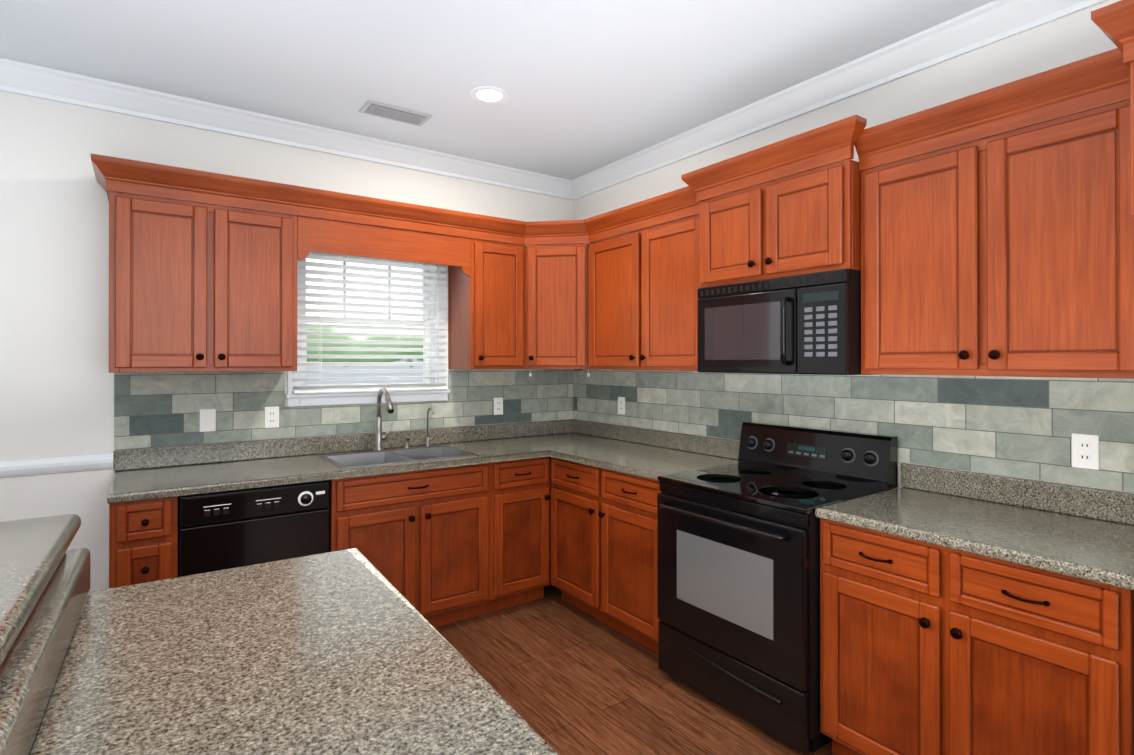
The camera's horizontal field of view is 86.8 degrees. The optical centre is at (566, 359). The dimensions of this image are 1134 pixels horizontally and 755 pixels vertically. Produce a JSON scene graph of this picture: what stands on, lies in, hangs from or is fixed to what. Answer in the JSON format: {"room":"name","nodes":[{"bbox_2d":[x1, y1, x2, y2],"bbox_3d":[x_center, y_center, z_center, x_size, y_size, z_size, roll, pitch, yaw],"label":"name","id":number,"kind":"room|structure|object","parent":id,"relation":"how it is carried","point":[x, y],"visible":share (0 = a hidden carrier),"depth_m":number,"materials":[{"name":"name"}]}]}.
{"room":"kitchen","nodes":[
{"label":"kitchen","id":0,"kind":"room"},
{"bbox_2d":[0,91,573,560],"bbox_3d":[-2.411,0.074,2.782,6.180,2.750,0.120,0,0,-35],"label":"wall","id":1,"kind":"structure","parent":0,"point":[56,387],"depth_m":2.80,"materials":[{"name":"white paint"}]},
{"bbox_2d":[0,453,113,591],"bbox_3d":[-3.528,0.946,1.898,3.338,0.999,0.028,0,0,-35],"label":"wainscoting","id":2,"kind":"structure","parent":1,"relation":"attached to","point":[79,486],"depth_m":2.78,"materials":[{"name":"white paint"}]},
{"bbox_2d":[91,154,299,372],"bbox_3d":[-1.782,-0.403,2.918,0.822,0.925,0.383,0,0,-35],"label":"upper cabinet","id":3,"kind":"object","parent":1,"relation":"attached to","point":[206,282],"visible":1,"depth_m":2.78,"materials":[{"name":"brown wood"}]},
{"bbox_2d":[114,369,572,449],"bbox_3d":[-1.063,0.244,3.653,2.708,0.383,0.008,0,0,-35],"label":"tile backsplash","id":4,"kind":"structure","parent":1,"relation":"attached to","point":[155,409],"depth_m":3.29,"materials":[{"name":"tile"}]},
{"bbox_2d":[200,409,215,431],"bbox_3d":[-1.848,0.315,3.085,0.072,0.116,0.010,0,0,-35],"label":"light switch","id":5,"kind":"object","parent":4,"relation":"attached to","point":[207,420],"visible":1,"depth_m":3.08,"materials":[{"name":"white plastic"}]},
{"bbox_2d":[265,406,278,427],"bbox_3d":[-1.604,0.316,3.260,0.072,0.116,0.007,0,0,-35],"label":"electrical outlet","id":6,"kind":"object","parent":4,"relation":"attached to","point":[271,417],"visible":1,"depth_m":3.26,"materials":[{"name":"white plastic"}]},
{"bbox_2d":[494,398,502,414],"bbox_3d":[-0.465,0.319,4.065,0.072,0.116,0.007,0,0,-35],"label":"electrical outlet","id":7,"kind":"object","parent":4,"relation":"attached to","point":[498,406],"visible":1,"depth_m":4.06,"materials":[{"name":"white plastic"}]},
{"bbox_2d":[285,252,449,406],"bbox_3d":[-1.187,-0.233,3.625,0.964,0.994,0.158,0,0,-35],"label":"window","id":8,"kind":"structure","parent":1,"relation":"in","point":[318,399],"depth_m":3.63,"materials":[{"name":"white"}]},
{"bbox_2d":[292,253,447,393],"bbox_3d":[-1.132,-0.264,3.547,0.900,0.908,0.064,0,0,-35],"label":"window blinds","id":9,"kind":"object","parent":8,"relation":"attached to","point":[321,295],"visible":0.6,"depth_m":3.53,"materials":[{"name":"white plastic"}]},
{"bbox_2d":[297,186,474,275],"bbox_3d":[-1.027,-0.684,3.401,0.965,0.360,0.300,0,0,-35],"label":"window valance","id":10,"kind":"object","parent":8,"relation":"attached to","point":[332,222],"visible":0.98,"depth_m":3.28,"materials":[{"name":"brown wood"}]},
{"bbox_2d":[448,214,525,369],"bbox_3d":[-0.499,-0.400,3.824,0.385,0.925,0.383,0,0,-35],"label":"upper cabinet","id":11,"kind":"object","parent":1,"relation":"attached to","point":[486,313],"visible":0.98,"depth_m":3.70,"materials":[{"name":"brown wood"}]},
{"bbox_2d":[525,219,588,368],"bbox_3d":[-0.028,-0.399,3.997,0.644,0.925,0.644,0,0,-35],"label":"upper cabinet","id":12,"kind":"object","parent":1,"relation":"attached to","point":[557,302],"visible":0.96,"depth_m":3.77,"materials":[{"name":"brown wood"}]},
{"bbox_2d":[529,369,589,376],"bbox_3d":[-0.051,0.091,3.966,0.411,0.053,0.022,0,0,9],"label":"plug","id":13,"kind":"object","parent":12,"relation":"hanging from","point":[530,374],"visible":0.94,"depth_m":3.94,"materials":[{"name":"white plastic"}]},
{"bbox_2d":[0,0,994,179],"bbox_3d":[-0.641,-1.341,0.180,6.300,0.060,6.420,0,0,-35],"label":"ceiling","id":14,"kind":"structure","parent":0,"point":[588,86],"depth_m":2.58,"materials":[{"name":"white paint"}]},
{"bbox_2d":[359,100,432,126],"bbox_3d":[-0.903,-1.293,3.167,0.340,0.012,0.170,0,0,-35],"label":"ceiling vent","id":15,"kind":"object","parent":14,"relation":"in","point":[390,112],"visible":1,"depth_m":3.15,"materials":[{"name":"silver metal"}]},
{"bbox_2d":[469,86,508,103],"bbox_3d":[-0.381,-1.297,2.948,0.196,0.006,0.196,0,0,-35],"label":"recessed light","id":16,"kind":"object","parent":14,"relation":"in","point":[489,94],"visible":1,"depth_m":2.94,"materials":[{"name":"white plastic"}]},
{"bbox_2d":[0,0,1107,199],"bbox_3d":[-0.642,-1.252,0.179,6.059,0.115,6.179,0,0,-35],"label":"crown molding","id":17,"kind":"structure","parent":14,"relation":"attached to","point":[992,22],"depth_m":2.96,"materials":[{"name":"white wood"}]},
{"bbox_2d":[434,561,835,754],"bbox_3d":[-0.641,1.469,0.170,6.300,0.060,6.420,0,0,-35],"label":"floor","id":18,"kind":"structure","parent":0,"point":[556,672],"depth_m":2.63,"materials":[{"name":"brown wood"}]},
{"bbox_2d":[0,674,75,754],"bbox_3d":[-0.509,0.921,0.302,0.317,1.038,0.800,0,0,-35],"label":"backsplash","id":19,"kind":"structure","parent":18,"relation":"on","point":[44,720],"depth_m":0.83,"materials":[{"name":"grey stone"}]},
{"bbox_2d":[24,548,107,754],"bbox_3d":[-0.975,0.923,0.961,0.317,1.038,0.814,0,0,-35],"label":"backsplash","id":20,"kind":"structure","parent":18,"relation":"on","point":[71,638],"depth_m":1.06,"materials":[{"name":"grey stone"}]},
{"bbox_2d":[0,514,80,745],"bbox_3d":[-0.346,0.377,-0.244,0.609,0.042,3.688,0,0,-35],"label":"countertop","id":21,"kind":"structure","parent":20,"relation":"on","point":[34,555],"depth_m":1.00,"materials":[{"name":"grey stone"}]},
{"bbox_2d":[80,548,558,754],"bbox_3d":[0.145,0.565,0.033,0.737,0.081,3.619,0,0,-35],"label":"countertop","id":22,"kind":"structure","parent":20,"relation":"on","point":[317,654],"depth_m":1.00,"materials":[{"name":"grey stone"}]},
{"bbox_2d":[109,496,177,588],"bbox_3d":[-1.894,1.011,2.683,0.228,0.876,0.628,0,0,-35],"label":"base cabinet","id":23,"kind":"object","parent":18,"relation":"on","point":[143,534],"depth_m":2.43,"materials":[{"name":"brown wood"}]},
{"bbox_2d":[177,480,329,576],"bbox_3d":[-1.539,1.013,2.913,0.604,0.872,0.606,0,0,-35],"label":"dishwasher","id":24,"kind":"object","parent":18,"relation":"on","point":[223,530],"visible":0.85,"depth_m":2.67,"materials":[{"name":"black"}]},
{"bbox_2d":[329,479,344,551],"bbox_3d":[-1.558,1.012,2.920,0.723,0.876,0.628,0,0,-35],"label":"base cabinet","id":25,"kind":"object","parent":18,"relation":"on","point":[337,486],"depth_m":2.87,"materials":[{"name":"brown wood"}]},
{"bbox_2d":[107,419,618,503],"bbox_3d":[-0.873,0.506,3.390,2.720,0.137,0.655,0,0,-35],"label":"countertop","id":26,"kind":"structure","parent":25,"relation":"on","point":[139,474],"depth_m":3.10,"materials":[{"name":"stone"}]},
{"bbox_2d":[317,445,477,468],"bbox_3d":[-0.940,0.628,3.341,0.748,0.190,0.498,0,0,-35],"label":"sink","id":27,"kind":"object","parent":26,"relation":"in","point":[374,458],"visible":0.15,"depth_m":3.42,"materials":[{"name":"silver metal"}]},
{"bbox_2d":[373,388,435,450],"bbox_3d":[-0.910,0.348,3.508,0.380,0.367,0.254,0,0,-35],"label":"faucet","id":28,"kind":"object","parent":26,"relation":"on","point":[380,437],"visible":1,"depth_m":3.48,"materials":[{"name":"silver metal"}]},
{"bbox_2d":[345,462,500,626],"bbox_3d":[-0.932,1.014,3.363,0.892,0.876,0.628,0,0,-35],"label":"base cabinet","id":29,"kind":"object","parent":18,"relation":"on","point":[439,547],"depth_m":3.16,"materials":[{"name":"brown wood"}]},
{"bbox_2d":[501,457,549,608],"bbox_3d":[-0.451,1.015,3.703,0.448,0.876,0.628,0,0,-35],"label":"base cabinet","id":30,"kind":"object","parent":18,"relation":"on","point":[525,483],"depth_m":3.48,"materials":[{"name":"brown wood"}]},
{"bbox_2d":[551,457,661,652],"bbox_3d":[0.413,1.014,3.352,0.662,0.875,0.976,0,0,-35],"label":"base cabinet","id":31,"kind":"object","parent":18,"relation":"on","point":[603,545],"visible":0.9,"depth_m":3.13,"materials":[{"name":"brown wood"}]},
{"bbox_2d":[547,425,739,480],"bbox_3d":[0.432,0.505,3.340,0.647,0.137,0.934,0,0,-35],"label":"countertop","id":32,"kind":"structure","parent":31,"relation":"on","point":[641,452],"depth_m":3.43,"materials":[{"name":"stone"}]},
{"bbox_2d":[657,422,897,754],"bbox_3d":[0.872,0.886,2.607,0.718,1.125,0.756,0,0,-35],"label":"range","id":33,"kind":"object","parent":18,"relation":"on","point":[738,569],"visible":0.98,"depth_m":2.43,"materials":[{"name":"black metal"}]},
{"bbox_2d":[820,518,1133,754],"bbox_3d":[1.381,1.008,1.983,0.662,0.875,0.835,0,0,-35],"label":"base cabinet","id":34,"kind":"object","parent":18,"relation":"on","point":[928,649],"visible":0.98,"depth_m":1.77,"materials":[{"name":"brown wood"}]},
{"bbox_2d":[815,463,1133,589],"bbox_3d":[1.394,0.500,1.989,0.636,0.137,0.848,0,0,-35],"label":"countertop","id":35,"kind":"structure","parent":34,"relation":"on","point":[1085,533],"depth_m":1.97,"materials":[{"name":"stone"}]},
{"bbox_2d":[574,0,1133,493],"bbox_3d":[1.882,0.071,1.958,0.120,2.750,6.180,0,0,-35],"label":"wall","id":36,"kind":"structure","parent":0,"point":[1076,36],"depth_m":2.46,"materials":[{"name":"white paint"}]},
{"bbox_2d":[585,186,707,370],"bbox_3d":[0.529,-0.401,3.435,0.383,0.925,0.977,0,0,-35],"label":"upper cabinet","id":37,"kind":"object","parent":36,"relation":"attached to","point":[643,286],"visible":0.83,"depth_m":3.30,"materials":[{"name":"brown wood"}]},
{"bbox_2d":[681,115,867,287],"bbox_3d":[1.001,-0.623,2.704,0.458,0.556,0.880,0,0,-35],"label":"upper cabinet","id":38,"kind":"object","parent":36,"relation":"attached to","point":[788,223],"visible":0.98,"depth_m":2.51,"materials":[{"name":"brown wood"}]},
{"bbox_2d":[697,269,876,374],"bbox_3d":[0.997,-0.141,2.699,0.467,0.406,0.756,0,0,-35],"label":"microwave","id":39,"kind":"object","parent":38,"relation":"attached to","point":[805,324],"visible":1,"depth_m":2.49,"materials":[{"name":"black"}]},
{"bbox_2d":[573,369,1133,492],"bbox_3d":[0.968,0.242,3.136,0.008,0.383,3.178,0,0,-35],"label":"tile backsplash","id":40,"kind":"structure","parent":36,"relation":"attached to","point":[1023,427],"depth_m":2.44,"materials":[{"name":"tile"}]},
{"bbox_2d":[618,397,624,414],"bbox_3d":[0.361,0.308,3.981,0.007,0.116,0.072,0,0,-35],"label":"electrical outlet","id":41,"kind":"object","parent":40,"relation":"attached to","point":[621,405],"visible":1,"depth_m":3.98,"materials":[{"name":"white plastic"}]},
{"bbox_2d":[1072,433,1098,469],"bbox_3d":[1.746,0.311,2.021,0.007,0.116,0.072,0,0,-35],"label":"electrical outlet","id":42,"kind":"object","parent":40,"relation":"attached to","point":[1085,451],"visible":1,"depth_m":2.02,"materials":[{"name":"white plastic"}]},
{"bbox_2d":[855,48,1133,378],"bbox_3d":[1.494,-0.406,2.070,0.383,0.925,0.838,0,0,-35],"label":"upper cabinet","id":43,"kind":"object","parent":36,"relation":"attached to","point":[1009,251],"visible":1,"depth_m":1.93,"materials":[{"name":"brown wood"}]},
{"bbox_2d":[1091,0,1133,216],"bbox_3d":[1.877,-0.614,1.282,0.668,0.515,1.010,0,0,-35],"label":"upper cabinet","id":44,"kind":"object","parent":36,"relation":"attached to","point":[1114,22],"visible":1,"depth_m":1.48,"materials":[{"name":"brown wood"}]},
{"label":"outside","id":45,"kind":"structure","parent":0,"visible":0},
{"bbox_2d":[306,259,422,384],"bbox_3d":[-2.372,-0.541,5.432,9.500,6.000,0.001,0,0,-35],"label":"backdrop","id":46,"kind":"structure","parent":45,"point":[322,375],"depth_m":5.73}
]}

